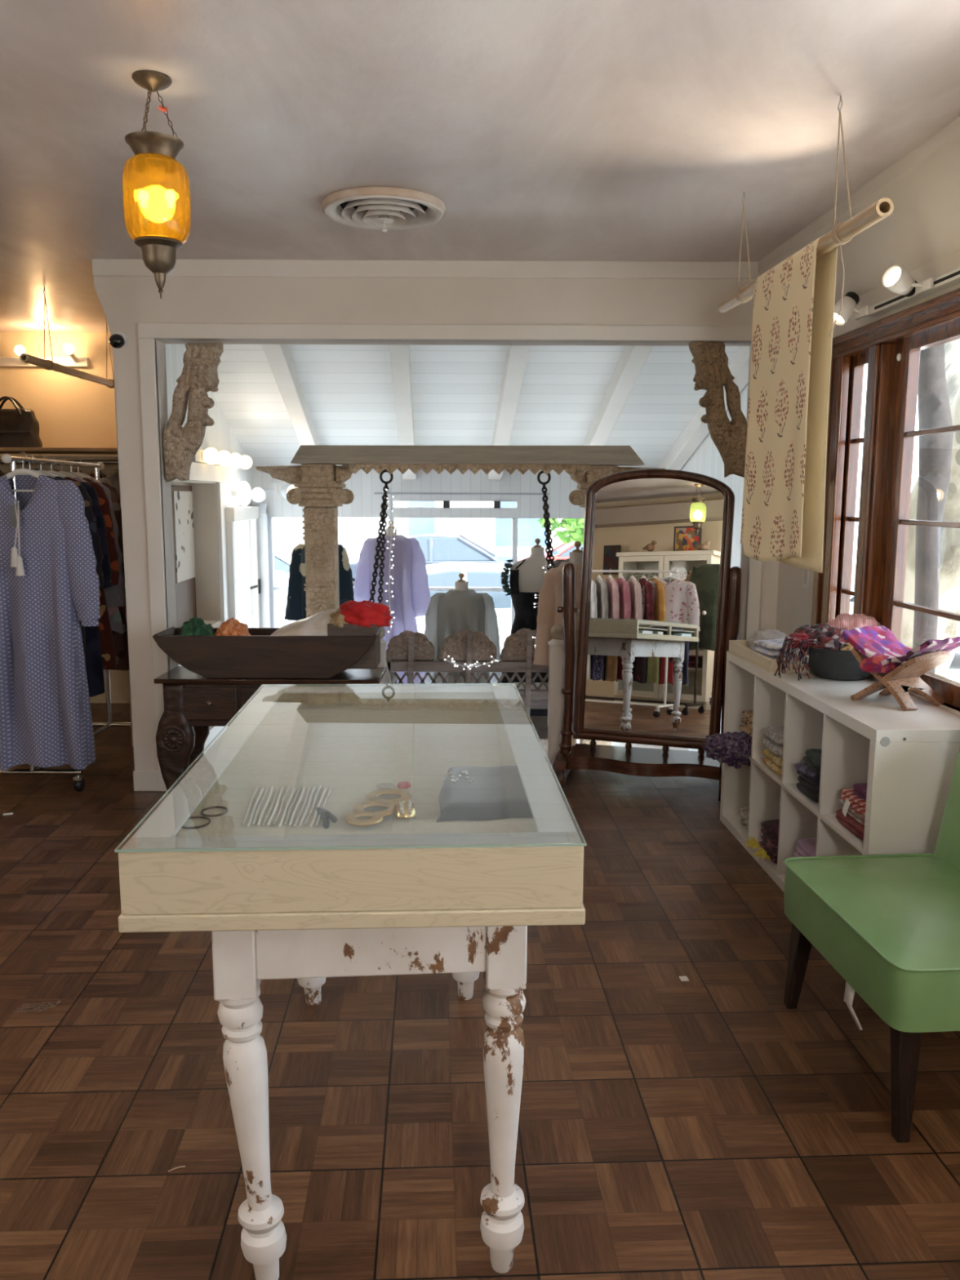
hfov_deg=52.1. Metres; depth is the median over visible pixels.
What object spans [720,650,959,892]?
cube shelf
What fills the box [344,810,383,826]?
bangle
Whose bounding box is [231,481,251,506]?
globe lamp
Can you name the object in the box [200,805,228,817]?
bangle
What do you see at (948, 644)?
scarf
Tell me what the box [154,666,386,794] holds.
sideboard
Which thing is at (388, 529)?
mannequin
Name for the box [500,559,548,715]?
dress
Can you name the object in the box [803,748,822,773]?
folded cloth
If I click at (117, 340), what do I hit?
security camera
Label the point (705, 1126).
floor
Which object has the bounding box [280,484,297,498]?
wall spotlight
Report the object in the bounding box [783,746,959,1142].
slipper chair
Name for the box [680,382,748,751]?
wall
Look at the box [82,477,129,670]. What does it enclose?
dress
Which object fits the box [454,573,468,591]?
mannequin
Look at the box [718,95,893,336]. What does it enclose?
rod
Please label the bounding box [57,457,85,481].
hanger
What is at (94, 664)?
dress
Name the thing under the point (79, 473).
hanger
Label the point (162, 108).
wrap
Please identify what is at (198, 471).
trim
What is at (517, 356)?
beam
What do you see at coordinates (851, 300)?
track spotlight
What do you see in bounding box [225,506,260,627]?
window
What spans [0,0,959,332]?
ceiling
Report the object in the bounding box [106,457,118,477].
hanger
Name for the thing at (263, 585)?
door
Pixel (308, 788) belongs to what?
necklace
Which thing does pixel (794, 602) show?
wall
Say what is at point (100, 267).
trim
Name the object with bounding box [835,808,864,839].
folded cloth
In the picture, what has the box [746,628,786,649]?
cloth
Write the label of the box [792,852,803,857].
folded cloth
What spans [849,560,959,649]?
car
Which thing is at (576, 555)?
dress form
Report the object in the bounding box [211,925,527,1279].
table
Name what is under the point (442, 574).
car
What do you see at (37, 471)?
hanger
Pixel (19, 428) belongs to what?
handbag
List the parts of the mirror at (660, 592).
post, pivot knob, rail, frame, post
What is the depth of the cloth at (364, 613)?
4.41 m
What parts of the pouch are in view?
bead trim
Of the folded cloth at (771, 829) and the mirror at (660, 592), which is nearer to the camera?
the folded cloth at (771, 829)
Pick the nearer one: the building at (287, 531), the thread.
the thread
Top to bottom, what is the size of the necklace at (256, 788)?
0.005 m
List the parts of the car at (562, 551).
cabin glass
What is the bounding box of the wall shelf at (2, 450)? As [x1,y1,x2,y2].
[0,447,118,463]
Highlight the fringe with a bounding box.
[773,635,819,680]
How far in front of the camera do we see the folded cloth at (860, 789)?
3.07 m
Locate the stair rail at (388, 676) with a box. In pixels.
[386,660,391,685]
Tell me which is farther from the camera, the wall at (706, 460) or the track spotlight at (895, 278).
the wall at (706, 460)
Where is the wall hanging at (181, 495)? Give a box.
[170,484,196,627]
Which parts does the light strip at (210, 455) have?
globe bulb, globe bulb, globe bulb, globe bulb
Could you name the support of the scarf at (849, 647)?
in the bowl
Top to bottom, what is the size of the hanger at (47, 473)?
0.183 m
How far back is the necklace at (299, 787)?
1.93 m
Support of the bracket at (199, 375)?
attached to the wall at (126, 302)
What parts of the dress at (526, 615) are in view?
panel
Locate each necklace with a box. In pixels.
[240,786,258,826]
[246,787,263,826]
[252,786,268,825]
[257,786,273,826]
[262,787,278,827]
[266,786,284,825]
[272,786,289,825]
[278,787,295,827]
[284,786,300,826]
[288,786,305,825]
[293,787,310,826]
[298,786,315,826]
[304,785,321,825]
[310,787,327,826]
[315,786,332,826]
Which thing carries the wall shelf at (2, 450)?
attached to the wall at (69, 411)
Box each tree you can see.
[537,518,584,545]
[901,338,959,677]
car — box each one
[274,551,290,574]
[275,561,511,653]
[349,533,519,586]
[517,541,582,560]
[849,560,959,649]
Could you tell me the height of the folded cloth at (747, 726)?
0.091 m
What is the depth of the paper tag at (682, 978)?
2.95 m
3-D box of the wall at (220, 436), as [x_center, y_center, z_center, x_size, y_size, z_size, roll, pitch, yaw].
[-2.045,-0.843,7.300,0.120,3.800,3.700,0,8,-3]
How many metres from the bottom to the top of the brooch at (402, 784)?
0.012 m
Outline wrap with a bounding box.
[157,105,168,112]
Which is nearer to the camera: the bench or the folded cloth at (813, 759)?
the folded cloth at (813, 759)
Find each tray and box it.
[174,702,537,836]
[728,640,812,672]
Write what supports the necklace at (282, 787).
on the display case
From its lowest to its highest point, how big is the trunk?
3.065 m
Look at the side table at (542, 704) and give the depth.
5.92 m
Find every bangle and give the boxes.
[181,816,211,829]
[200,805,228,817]
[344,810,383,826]
[352,800,396,817]
[365,788,412,803]
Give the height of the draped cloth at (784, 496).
0.954 m
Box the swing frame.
[255,444,665,745]
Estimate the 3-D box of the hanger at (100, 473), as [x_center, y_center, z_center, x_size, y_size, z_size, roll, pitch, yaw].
[-2.465,-1.083,6.311,0.020,0.183,0.409,2,8,9]
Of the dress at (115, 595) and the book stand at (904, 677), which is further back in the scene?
the dress at (115, 595)
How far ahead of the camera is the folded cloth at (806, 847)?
3.50 m
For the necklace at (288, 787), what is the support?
in the display case
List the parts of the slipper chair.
leg, seat, leg, backrest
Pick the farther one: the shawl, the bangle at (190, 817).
the shawl
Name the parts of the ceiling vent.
pull knob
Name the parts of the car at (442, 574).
cabin glass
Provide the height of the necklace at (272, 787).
0.005 m
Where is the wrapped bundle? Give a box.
[270,608,337,635]
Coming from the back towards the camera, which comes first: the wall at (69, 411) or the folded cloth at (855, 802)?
the wall at (69, 411)
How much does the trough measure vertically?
0.203 m
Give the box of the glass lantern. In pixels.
[122,70,191,298]
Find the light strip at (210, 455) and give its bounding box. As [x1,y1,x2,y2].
[191,447,252,469]
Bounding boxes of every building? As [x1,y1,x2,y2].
[273,517,304,561]
[366,501,572,556]
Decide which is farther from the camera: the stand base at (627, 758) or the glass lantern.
the stand base at (627, 758)
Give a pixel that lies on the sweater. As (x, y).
(448, 613)
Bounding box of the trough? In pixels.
[152,626,382,678]
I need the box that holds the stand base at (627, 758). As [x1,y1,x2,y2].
[567,743,719,773]
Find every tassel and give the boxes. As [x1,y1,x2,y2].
[744,836,761,848]
[751,847,770,860]
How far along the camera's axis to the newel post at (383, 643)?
5.15 m
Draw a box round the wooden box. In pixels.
[327,623,380,669]
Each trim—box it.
[91,258,759,279]
[137,323,761,791]
[176,462,226,666]
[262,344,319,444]
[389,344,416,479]
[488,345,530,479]
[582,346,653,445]
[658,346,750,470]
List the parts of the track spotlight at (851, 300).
arm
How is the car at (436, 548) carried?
on the street
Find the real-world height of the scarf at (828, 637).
0.110 m
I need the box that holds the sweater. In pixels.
[424,589,500,685]
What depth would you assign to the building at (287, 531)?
29.02 m
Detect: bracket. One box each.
[163,342,223,481]
[688,342,746,477]
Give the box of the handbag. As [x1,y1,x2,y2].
[0,395,42,447]
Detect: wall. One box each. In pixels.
[0,332,129,702]
[93,274,779,770]
[112,343,253,755]
[170,479,220,626]
[234,464,658,622]
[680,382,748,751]
[776,248,959,715]
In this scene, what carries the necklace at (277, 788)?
in the display case
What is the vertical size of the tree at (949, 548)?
4.172 m
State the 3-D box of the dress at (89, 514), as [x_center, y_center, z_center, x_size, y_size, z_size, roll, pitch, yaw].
[-2.169,-0.216,4.811,0.639,1.162,0.123,-1,8,-7]
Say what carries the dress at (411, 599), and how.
on the mannequin at (388, 529)
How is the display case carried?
on the table at (241, 959)
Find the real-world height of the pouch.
0.033 m
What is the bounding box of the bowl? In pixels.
[793,626,871,680]
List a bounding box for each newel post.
[377,626,387,685]
[547,624,564,768]
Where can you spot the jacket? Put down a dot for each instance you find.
(557, 562)
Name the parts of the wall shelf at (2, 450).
hanging rail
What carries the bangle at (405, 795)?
in the display case
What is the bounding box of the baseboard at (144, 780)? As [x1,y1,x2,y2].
[133,770,158,791]
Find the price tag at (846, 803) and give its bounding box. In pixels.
[841,797,850,816]
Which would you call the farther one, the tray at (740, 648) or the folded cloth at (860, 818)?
the tray at (740, 648)
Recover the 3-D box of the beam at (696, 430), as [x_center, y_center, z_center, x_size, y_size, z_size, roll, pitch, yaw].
[1.779,-1.839,6.693,0.120,1.423,4.263,0,8,-3]
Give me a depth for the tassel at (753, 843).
3.90 m
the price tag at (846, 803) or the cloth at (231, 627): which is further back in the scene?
the cloth at (231, 627)
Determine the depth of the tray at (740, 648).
3.91 m
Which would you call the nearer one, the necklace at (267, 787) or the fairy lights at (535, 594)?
the necklace at (267, 787)
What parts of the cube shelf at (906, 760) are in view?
panel, panel, shelf, panel, panel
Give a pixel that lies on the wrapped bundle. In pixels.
(316, 624)
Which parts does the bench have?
chain, chain, post, panel, panel, rail, panel, rail, seat, chain, chain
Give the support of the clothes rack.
on the floor at (705, 1126)
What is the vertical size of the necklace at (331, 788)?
0.005 m
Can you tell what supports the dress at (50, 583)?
hanging from the hanger at (20, 471)
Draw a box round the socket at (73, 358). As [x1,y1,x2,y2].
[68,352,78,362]
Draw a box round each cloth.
[177,616,216,635]
[213,617,251,635]
[329,608,349,627]
[336,600,393,627]
[739,710,753,737]
[740,235,837,573]
[740,806,748,819]
[740,815,747,830]
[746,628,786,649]
[751,638,802,659]
[758,834,777,864]
[760,818,779,844]
[762,726,784,757]
[763,748,782,776]
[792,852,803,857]
[794,762,820,786]
[795,775,819,803]
[795,837,817,857]
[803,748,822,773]
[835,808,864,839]
[839,797,865,825]
[840,787,866,815]
[852,782,866,800]
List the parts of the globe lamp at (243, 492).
lamp arm, globe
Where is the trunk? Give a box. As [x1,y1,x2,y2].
[912,343,953,673]
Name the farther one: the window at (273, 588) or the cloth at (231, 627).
the window at (273, 588)
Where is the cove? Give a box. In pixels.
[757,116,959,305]
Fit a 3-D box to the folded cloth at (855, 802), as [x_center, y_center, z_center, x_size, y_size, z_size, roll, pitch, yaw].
[1.251,0.508,3.091,0.180,0.035,0.229,0,8,-3]
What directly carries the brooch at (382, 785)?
on the display case
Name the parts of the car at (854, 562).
cabin glass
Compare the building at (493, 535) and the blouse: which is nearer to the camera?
the blouse
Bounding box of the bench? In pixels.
[368,468,555,756]
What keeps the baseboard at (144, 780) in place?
attached to the wall at (126, 302)
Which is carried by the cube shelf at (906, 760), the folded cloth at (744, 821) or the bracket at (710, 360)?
the folded cloth at (744, 821)
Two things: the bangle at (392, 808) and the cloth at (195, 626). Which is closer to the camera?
the bangle at (392, 808)
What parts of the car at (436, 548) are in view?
cabin glass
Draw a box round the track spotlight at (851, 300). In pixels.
[833,291,869,325]
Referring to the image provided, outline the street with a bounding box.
[337,533,959,685]
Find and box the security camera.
[108,331,126,348]
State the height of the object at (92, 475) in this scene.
0.632 m
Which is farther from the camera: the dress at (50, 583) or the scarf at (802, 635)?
the dress at (50, 583)
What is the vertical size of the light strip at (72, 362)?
0.133 m
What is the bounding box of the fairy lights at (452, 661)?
[444,655,498,670]
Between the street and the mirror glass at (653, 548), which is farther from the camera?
the street
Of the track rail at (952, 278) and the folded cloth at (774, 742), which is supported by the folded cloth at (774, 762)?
the folded cloth at (774, 742)
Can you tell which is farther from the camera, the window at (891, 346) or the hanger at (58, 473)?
the hanger at (58, 473)
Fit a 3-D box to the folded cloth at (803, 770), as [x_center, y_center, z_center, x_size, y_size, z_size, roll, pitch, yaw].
[1.220,0.471,3.453,0.182,0.046,0.199,-1,8,-8]
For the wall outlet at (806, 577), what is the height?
0.115 m
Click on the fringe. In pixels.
(780, 657)
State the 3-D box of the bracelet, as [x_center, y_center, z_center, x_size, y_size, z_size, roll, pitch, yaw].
[-0.289,0.336,1.862,0.031,0.012,0.107,-2,9,-17]
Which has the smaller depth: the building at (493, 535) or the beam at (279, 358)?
the beam at (279, 358)
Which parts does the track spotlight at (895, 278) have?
arm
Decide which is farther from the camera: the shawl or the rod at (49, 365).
the rod at (49, 365)
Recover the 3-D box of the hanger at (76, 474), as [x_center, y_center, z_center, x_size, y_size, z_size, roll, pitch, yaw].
[-2.166,-0.873,5.200,0.409,0.183,0.020,1,8,5]
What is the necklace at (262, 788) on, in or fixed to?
in the display case
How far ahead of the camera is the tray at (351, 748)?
2.27 m
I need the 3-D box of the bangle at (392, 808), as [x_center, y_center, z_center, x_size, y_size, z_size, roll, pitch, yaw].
[-0.202,0.327,1.899,0.090,0.012,0.090,0,8,0]
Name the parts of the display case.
rail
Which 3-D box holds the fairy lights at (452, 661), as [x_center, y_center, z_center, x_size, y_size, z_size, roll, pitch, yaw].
[-0.050,0.132,5.694,0.315,0.080,0.055,0,8,2]
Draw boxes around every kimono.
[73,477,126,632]
[284,544,354,621]
[533,561,582,736]
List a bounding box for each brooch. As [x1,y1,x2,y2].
[376,782,395,788]
[396,781,410,789]
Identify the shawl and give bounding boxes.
[702,731,751,768]
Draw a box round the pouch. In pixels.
[435,764,533,822]
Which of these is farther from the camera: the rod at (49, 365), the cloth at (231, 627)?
the rod at (49, 365)
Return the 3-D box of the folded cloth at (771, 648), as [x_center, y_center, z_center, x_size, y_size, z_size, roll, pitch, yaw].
[1.222,0.042,3.986,0.203,0.077,0.193,-2,9,-14]
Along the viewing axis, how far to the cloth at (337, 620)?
4.40 m
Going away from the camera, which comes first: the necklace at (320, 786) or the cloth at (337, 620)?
the necklace at (320, 786)
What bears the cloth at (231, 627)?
in the trough
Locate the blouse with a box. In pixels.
[88,478,127,624]
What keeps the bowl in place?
on the cube shelf at (906, 760)
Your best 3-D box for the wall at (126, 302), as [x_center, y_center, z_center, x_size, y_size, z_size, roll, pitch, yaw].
[-0.119,-0.800,4.658,3.285,3.100,0.150,0,8,0]
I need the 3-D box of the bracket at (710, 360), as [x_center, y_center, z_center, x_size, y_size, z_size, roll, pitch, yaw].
[1.117,-1.083,4.611,0.300,0.633,0.122,0,8,0]
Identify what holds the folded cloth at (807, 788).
in the cube shelf at (906, 760)
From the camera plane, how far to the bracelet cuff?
1.87 m
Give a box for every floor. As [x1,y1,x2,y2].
[0,702,959,1279]
[576,738,688,751]
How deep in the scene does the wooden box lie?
4.41 m
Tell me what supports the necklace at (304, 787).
in the display case
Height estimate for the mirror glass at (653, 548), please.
1.324 m
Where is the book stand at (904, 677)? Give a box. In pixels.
[849,647,952,711]
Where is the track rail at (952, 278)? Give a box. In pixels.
[865,267,959,316]
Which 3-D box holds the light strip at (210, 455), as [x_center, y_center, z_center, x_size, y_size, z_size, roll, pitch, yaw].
[-1.911,-1.360,7.383,0.158,0.116,1.600,0,8,-3]
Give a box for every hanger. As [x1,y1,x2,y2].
[4,452,41,492]
[18,453,48,475]
[37,454,58,477]
[48,455,67,478]
[52,457,61,471]
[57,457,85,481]
[67,457,85,479]
[71,457,82,472]
[75,457,101,482]
[87,457,105,477]
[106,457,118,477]
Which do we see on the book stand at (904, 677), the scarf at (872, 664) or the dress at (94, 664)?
the scarf at (872, 664)
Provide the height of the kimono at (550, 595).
0.962 m
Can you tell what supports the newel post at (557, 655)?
on the floor at (705, 1126)
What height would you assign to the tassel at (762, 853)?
0.034 m
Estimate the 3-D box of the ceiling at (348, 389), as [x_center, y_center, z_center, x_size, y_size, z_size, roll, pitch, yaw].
[-0.117,-1.928,6.776,4.450,1.450,4.568,0,8,0]
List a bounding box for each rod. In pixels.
[19,287,114,388]
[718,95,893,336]
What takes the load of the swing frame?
on the floor at (613, 744)
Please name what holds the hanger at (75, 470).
hanging from the wall shelf at (2, 450)
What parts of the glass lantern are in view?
chain, chain, lamp shade, chain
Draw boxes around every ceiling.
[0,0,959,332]
[184,343,742,466]
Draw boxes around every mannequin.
[385,520,396,536]
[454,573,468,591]
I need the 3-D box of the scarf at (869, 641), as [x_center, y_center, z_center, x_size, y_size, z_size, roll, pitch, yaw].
[1.343,0.019,3.267,0.229,0.111,0.182,-5,10,-32]
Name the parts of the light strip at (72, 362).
globe bulb, globe bulb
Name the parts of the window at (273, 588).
rail, rail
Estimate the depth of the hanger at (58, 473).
4.96 m
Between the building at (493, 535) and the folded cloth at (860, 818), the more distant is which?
the building at (493, 535)
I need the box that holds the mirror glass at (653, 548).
[582,478,724,739]
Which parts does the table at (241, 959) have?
leg, leg, leg, leg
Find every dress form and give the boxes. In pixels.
[509,537,554,592]
[568,541,582,745]
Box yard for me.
[949,678,959,682]
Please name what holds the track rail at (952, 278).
attached to the wall at (794, 602)
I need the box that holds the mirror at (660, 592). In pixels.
[551,469,741,800]
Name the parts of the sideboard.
leg, leg, knob, drawer, drawer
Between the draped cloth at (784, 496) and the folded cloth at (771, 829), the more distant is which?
the folded cloth at (771, 829)
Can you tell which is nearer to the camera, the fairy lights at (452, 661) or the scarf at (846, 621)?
the scarf at (846, 621)
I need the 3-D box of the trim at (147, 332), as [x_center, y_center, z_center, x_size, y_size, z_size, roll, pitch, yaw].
[-0.118,-0.349,4.651,2.900,2.210,0.036,0,8,0]
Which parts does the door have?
handle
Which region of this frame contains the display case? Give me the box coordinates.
[114,683,586,933]
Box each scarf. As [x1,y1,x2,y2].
[787,623,848,654]
[787,631,812,648]
[826,613,881,631]
[839,625,912,666]
[840,642,853,650]
[858,654,901,673]
[888,635,959,662]
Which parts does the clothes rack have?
rail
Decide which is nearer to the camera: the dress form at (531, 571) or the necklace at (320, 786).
the necklace at (320, 786)
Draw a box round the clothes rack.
[0,453,130,791]
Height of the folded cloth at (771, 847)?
0.062 m
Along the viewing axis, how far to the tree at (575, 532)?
16.67 m
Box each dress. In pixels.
[0,475,100,771]
[46,475,104,662]
[53,476,111,697]
[64,476,119,669]
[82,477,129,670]
[353,534,430,685]
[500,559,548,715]
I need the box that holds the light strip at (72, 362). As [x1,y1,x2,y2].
[0,343,88,367]
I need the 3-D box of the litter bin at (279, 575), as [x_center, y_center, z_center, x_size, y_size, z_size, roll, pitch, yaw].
[-3.128,-0.487,15.092,0.580,1.180,0.580,0,8,0]
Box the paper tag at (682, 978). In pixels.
[679,976,688,981]
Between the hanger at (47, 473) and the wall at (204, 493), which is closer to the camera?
the hanger at (47, 473)
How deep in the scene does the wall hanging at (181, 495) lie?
7.09 m
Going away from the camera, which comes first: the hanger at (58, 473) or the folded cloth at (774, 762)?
the folded cloth at (774, 762)
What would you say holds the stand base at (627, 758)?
attached to the mirror at (660, 592)
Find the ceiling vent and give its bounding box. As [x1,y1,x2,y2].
[321,186,445,232]
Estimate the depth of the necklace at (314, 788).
1.93 m
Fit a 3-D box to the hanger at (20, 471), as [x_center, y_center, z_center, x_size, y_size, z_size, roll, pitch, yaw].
[-2.107,-0.774,4.527,0.409,0.183,0.020,0,8,-3]
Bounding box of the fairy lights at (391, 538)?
[385,488,395,638]
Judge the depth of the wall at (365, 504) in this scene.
8.90 m
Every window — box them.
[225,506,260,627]
[266,492,549,628]
[810,288,959,711]
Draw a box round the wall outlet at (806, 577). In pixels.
[802,568,809,589]
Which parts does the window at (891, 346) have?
casing, sash, head casing, sill, sash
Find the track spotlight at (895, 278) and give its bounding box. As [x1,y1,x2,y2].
[881,265,933,297]
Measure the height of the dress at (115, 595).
0.812 m
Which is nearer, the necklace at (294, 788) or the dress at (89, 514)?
the necklace at (294, 788)
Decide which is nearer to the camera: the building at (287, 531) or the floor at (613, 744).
the floor at (613, 744)
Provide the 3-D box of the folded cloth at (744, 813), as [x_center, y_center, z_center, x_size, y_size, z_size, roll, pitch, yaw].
[1.205,0.742,4.130,0.172,0.041,0.201,-1,8,-8]
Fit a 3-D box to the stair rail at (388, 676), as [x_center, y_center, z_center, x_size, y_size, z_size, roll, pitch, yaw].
[-0.539,0.552,5.787,0.050,1.143,0.970,0,8,0]
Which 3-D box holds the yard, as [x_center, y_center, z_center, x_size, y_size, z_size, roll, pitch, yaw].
[15.941,2.121,-1.154,28.100,0.350,21.120,0,8,0]
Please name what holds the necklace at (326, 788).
in the display case
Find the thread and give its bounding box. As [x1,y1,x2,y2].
[168,1165,185,1171]
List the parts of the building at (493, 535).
pane, pane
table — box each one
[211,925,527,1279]
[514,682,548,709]
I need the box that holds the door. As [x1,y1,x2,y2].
[249,503,270,627]
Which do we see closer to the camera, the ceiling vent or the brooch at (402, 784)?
the brooch at (402, 784)
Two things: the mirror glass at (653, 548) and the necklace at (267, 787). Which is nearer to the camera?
the necklace at (267, 787)
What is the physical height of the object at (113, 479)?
0.632 m
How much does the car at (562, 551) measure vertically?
1.462 m
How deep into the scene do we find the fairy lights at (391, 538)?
5.89 m
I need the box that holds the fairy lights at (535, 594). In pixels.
[532,594,538,648]
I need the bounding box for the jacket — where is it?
[536,558,568,630]
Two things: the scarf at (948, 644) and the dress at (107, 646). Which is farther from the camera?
the dress at (107, 646)
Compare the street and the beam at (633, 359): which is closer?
the beam at (633, 359)

